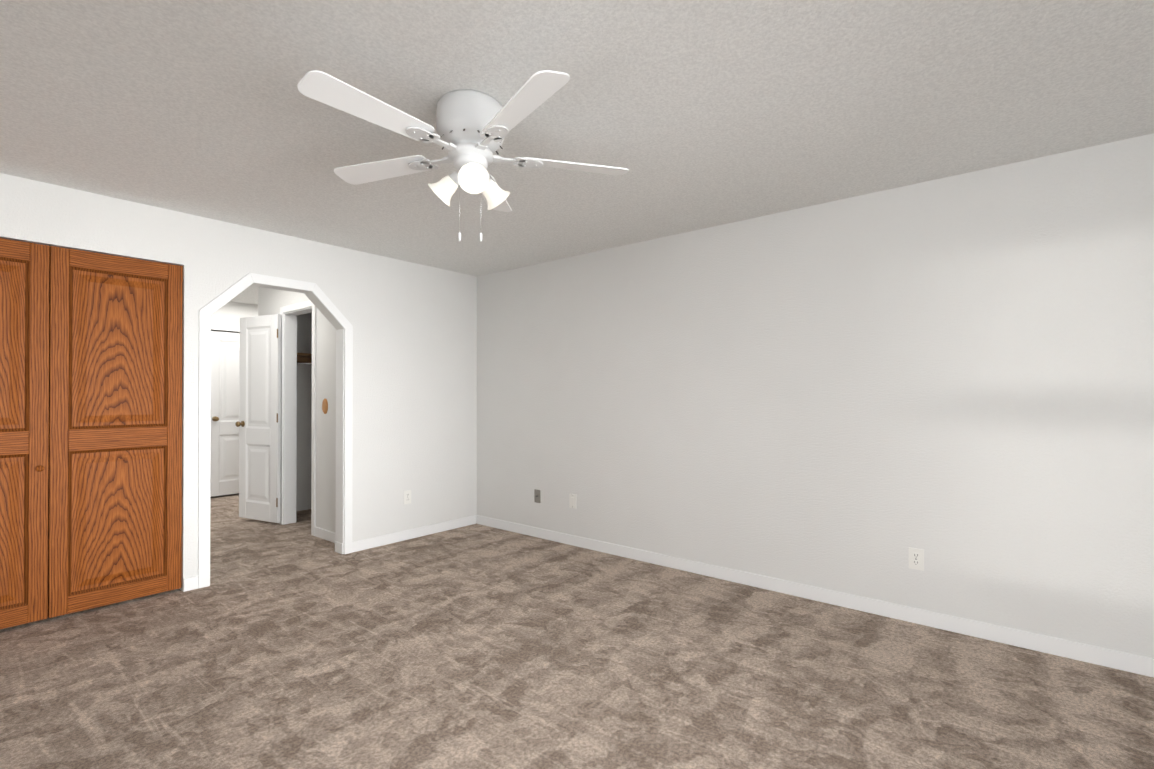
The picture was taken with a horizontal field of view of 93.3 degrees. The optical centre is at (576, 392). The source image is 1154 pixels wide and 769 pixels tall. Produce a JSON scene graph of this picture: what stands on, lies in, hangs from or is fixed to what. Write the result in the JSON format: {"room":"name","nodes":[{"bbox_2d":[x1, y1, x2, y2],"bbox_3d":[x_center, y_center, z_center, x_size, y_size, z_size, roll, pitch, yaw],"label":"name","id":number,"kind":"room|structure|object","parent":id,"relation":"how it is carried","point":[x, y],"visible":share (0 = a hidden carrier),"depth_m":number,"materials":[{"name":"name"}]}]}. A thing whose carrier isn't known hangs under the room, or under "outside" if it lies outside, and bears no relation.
{"room":"empty bedroom","nodes":[
{"label":"empty bedroom","id":0,"kind":"room"},
{"bbox_2d":[48,268,49,523],"bbox_3d":[-3.039,0.214,3.118,0.040,2.125,1.290,0,0,39],"label":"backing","id":1,"kind":"object","parent":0,"point":[49,324],"depth_m":3.11,"materials":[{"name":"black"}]},
{"bbox_2d":[211,301,257,496],"bbox_3d":[-4.402,0.076,6.886,0.170,2.440,3.020,0,0,39],"label":"wall","id":2,"kind":"structure","parent":0,"point":[229,313],"depth_m":6.86,"materials":[{"name":"paint"}]},
{"bbox_2d":[210,331,239,496],"bbox_3d":[-4.271,0.256,6.958,0.175,2.030,0.750,0,0,39],"label":"door","id":3,"kind":"structure","parent":2,"relation":"in","point":[224,479],"depth_m":6.79,"materials":[{"name":"white wood"}]},
{"bbox_2d":[211,325,239,331],"bbox_3d":[-4.242,0.231,6.935,0.015,2.130,0.880,0,0,39],"label":"door frame","id":4,"kind":"structure","parent":2,"relation":"attached to","point":[213,327],"depth_m":6.77,"materials":[{"name":"white wood"}]},
{"bbox_2d":[0,173,476,590],"bbox_3d":[-2.457,0.059,3.702,0.120,2.440,4.470,0,0,39],"label":"wall","id":5,"kind":"structure","parent":0,"point":[414,325],"depth_m":4.48,"materials":[{"name":"paint"}]},
{"bbox_2d":[0,238,49,628],"bbox_3d":[-3.139,0.215,2.797,0.063,2.079,0.619,0,0,39],"label":"closet door","id":6,"kind":"structure","parent":5,"relation":"in","point":[24,365],"depth_m":2.97,"materials":[{"name":"brown wood"}]},
{"bbox_2d":[48,246,182,617],"bbox_3d":[-2.757,0.218,3.289,0.030,2.079,0.619,0,0,39],"label":"closet door","id":7,"kind":"structure","parent":5,"relation":"in","point":[115,430],"depth_m":3.25,"materials":[{"name":"brown wood"}]},
{"bbox_2d":[183,577,190,590],"bbox_3d":[-3.909,1.242,4.685,3.380,0.085,0.016,0,0,39],"label":"baseboard","id":8,"kind":"structure","parent":5,"relation":"attached to","point":[186,581],"depth_m":3.51,"materials":[{"name":"white wood"}]},
{"bbox_2d":[198,273,352,588],"bbox_3d":[-2.189,0.222,4.014,0.136,2.118,1.054,0,0,39],"label":"door frame","id":9,"kind":"structure","parent":5,"relation":"attached to","point":[344,397],"depth_m":3.99,"materials":[{"name":"white wood"}]},
{"bbox_2d":[404,490,410,503],"bbox_3d":[-1.485,0.915,4.778,0.008,0.116,0.072,0,0,39],"label":"outlet","id":10,"kind":"object","parent":5,"relation":"attached to","point":[407,497],"visible":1,"depth_m":4.77,"materials":[{"name":"white plastic"}]},
{"bbox_2d":[352,515,474,552],"bbox_3d":[-1.406,1.243,4.867,0.016,0.085,1.266,0,0,39],"label":"baseboard","id":11,"kind":"structure","parent":5,"relation":"attached to","point":[368,543],"depth_m":4.79,"materials":[{"name":"white wood"}]},
{"bbox_2d":[258,287,335,532],"bbox_3d":[-2.576,0.067,5.171,1.930,2.440,0.120,0,0,39],"label":"wall","id":12,"kind":"structure","parent":0,"point":[271,301],"depth_m":4.91,"materials":[{"name":"paint"}]},
{"bbox_2d":[235,314,280,522],"bbox_3d":[-3.163,0.248,5.436,0.610,2.030,0.175,0,0,26],"label":"closet door","id":13,"kind":"structure","parent":12,"relation":"in","point":[258,423],"depth_m":5.41,"materials":[{"name":"white wood"}]},
{"bbox_2d":[279,300,315,535],"bbox_3d":[-2.600,0.222,5.180,0.740,2.130,0.135,0,0,39],"label":"door frame","id":14,"kind":"structure","parent":12,"relation":"attached to","point":[289,370],"depth_m":5.34,"materials":[{"name":"white wood"}]},
{"bbox_2d":[297,353,311,364],"bbox_3d":[-2.704,-0.351,6.079,0.378,0.115,1.105,0,0,39],"label":"shelf","id":15,"kind":"object","parent":12,"relation":"attached to","point":[304,358],"depth_m":5.83,"materials":[{"name":"brown wood"}]},
{"bbox_2d":[322,398,327,413],"bbox_3d":[-2.216,0.117,4.787,0.084,0.136,0.016,0,0,39],"label":"oval plaque","id":16,"kind":"object","parent":12,"relation":"attached to","point":[325,406],"visible":0.98,"depth_m":4.77,"materials":[{"name":"brown wood"}]},
{"bbox_2d":[315,527,342,550],"bbox_3d":[-2.111,1.242,4.696,0.615,0.085,0.013,0,0,39],"label":"baseboard","id":17,"kind":"structure","parent":12,"relation":"attached to","point":[327,535],"depth_m":4.72,"materials":[{"name":"white wood"}]},
{"bbox_2d":[0,494,1153,768],"bbox_3d":[-1.654,1.328,3.436,8.690,0.100,5.090,0,0,39],"label":"floor","id":18,"kind":"structure","parent":0,"point":[300,646],"depth_m":2.44,"materials":[{"name":"carpet"}]},
{"bbox_2d":[0,0,1153,304],"bbox_3d":[-1.654,-1.212,3.449,8.690,0.100,5.090,0,0,39],"label":"ceiling","id":19,"kind":"structure","parent":0,"point":[694,114],"depth_m":2.20,"materials":[{"name":"white paint"}]},
{"bbox_2d":[298,70,628,241],"bbox_3d":[-0.463,-0.893,2.181,1.303,0.551,1.249,0,0,39],"label":"ceiling fan","id":20,"kind":"object","parent":19,"relation":"hanging from","point":[473,128],"visible":1,"depth_m":2.10,"materials":[{"name":"white metal"}]},
{"bbox_2d":[477,133,1153,657],"bbox_3d":[0.213,0.063,4.478,7.120,2.440,0.120,0,0,39],"label":"wall","id":21,"kind":"structure","parent":0,"point":[953,377],"depth_m":3.15,"materials":[{"name":"paint"}]},
{"bbox_2d":[534,489,540,502],"bbox_3d":[-0.356,0.920,4.852,0.072,0.116,0.018,0,0,39],"label":"outlet","id":22,"kind":"object","parent":21,"relation":"attached to","point":[537,496],"visible":1,"depth_m":4.85,"materials":[{"name":"grey plastic"}]},
{"bbox_2d":[569,494,575,508],"bbox_3d":[-0.036,0.914,4.595,0.072,0.116,0.009,0,0,39],"label":"outlet","id":23,"kind":"object","parent":21,"relation":"attached to","point":[572,500],"visible":1,"depth_m":4.59,"materials":[{"name":"white plastic"}]},
{"bbox_2d":[475,515,1153,676],"bbox_3d":[0.916,1.237,3.807,4.950,0.085,0.016,0,0,39],"label":"baseboard","id":24,"kind":"structure","parent":21,"relation":"attached to","point":[1114,659],"depth_m":3.14,"materials":[{"name":"white wood"}]},
{"bbox_2d":[909,547,923,570],"bbox_3d":[1.880,0.921,3.021,0.072,0.116,0.008,0,0,39],"label":"outlet","id":25,"kind":"object","parent":21,"relation":"attached to","point":[916,558],"visible":1,"depth_m":3.02,"materials":[{"name":"white plastic"}]}
]}

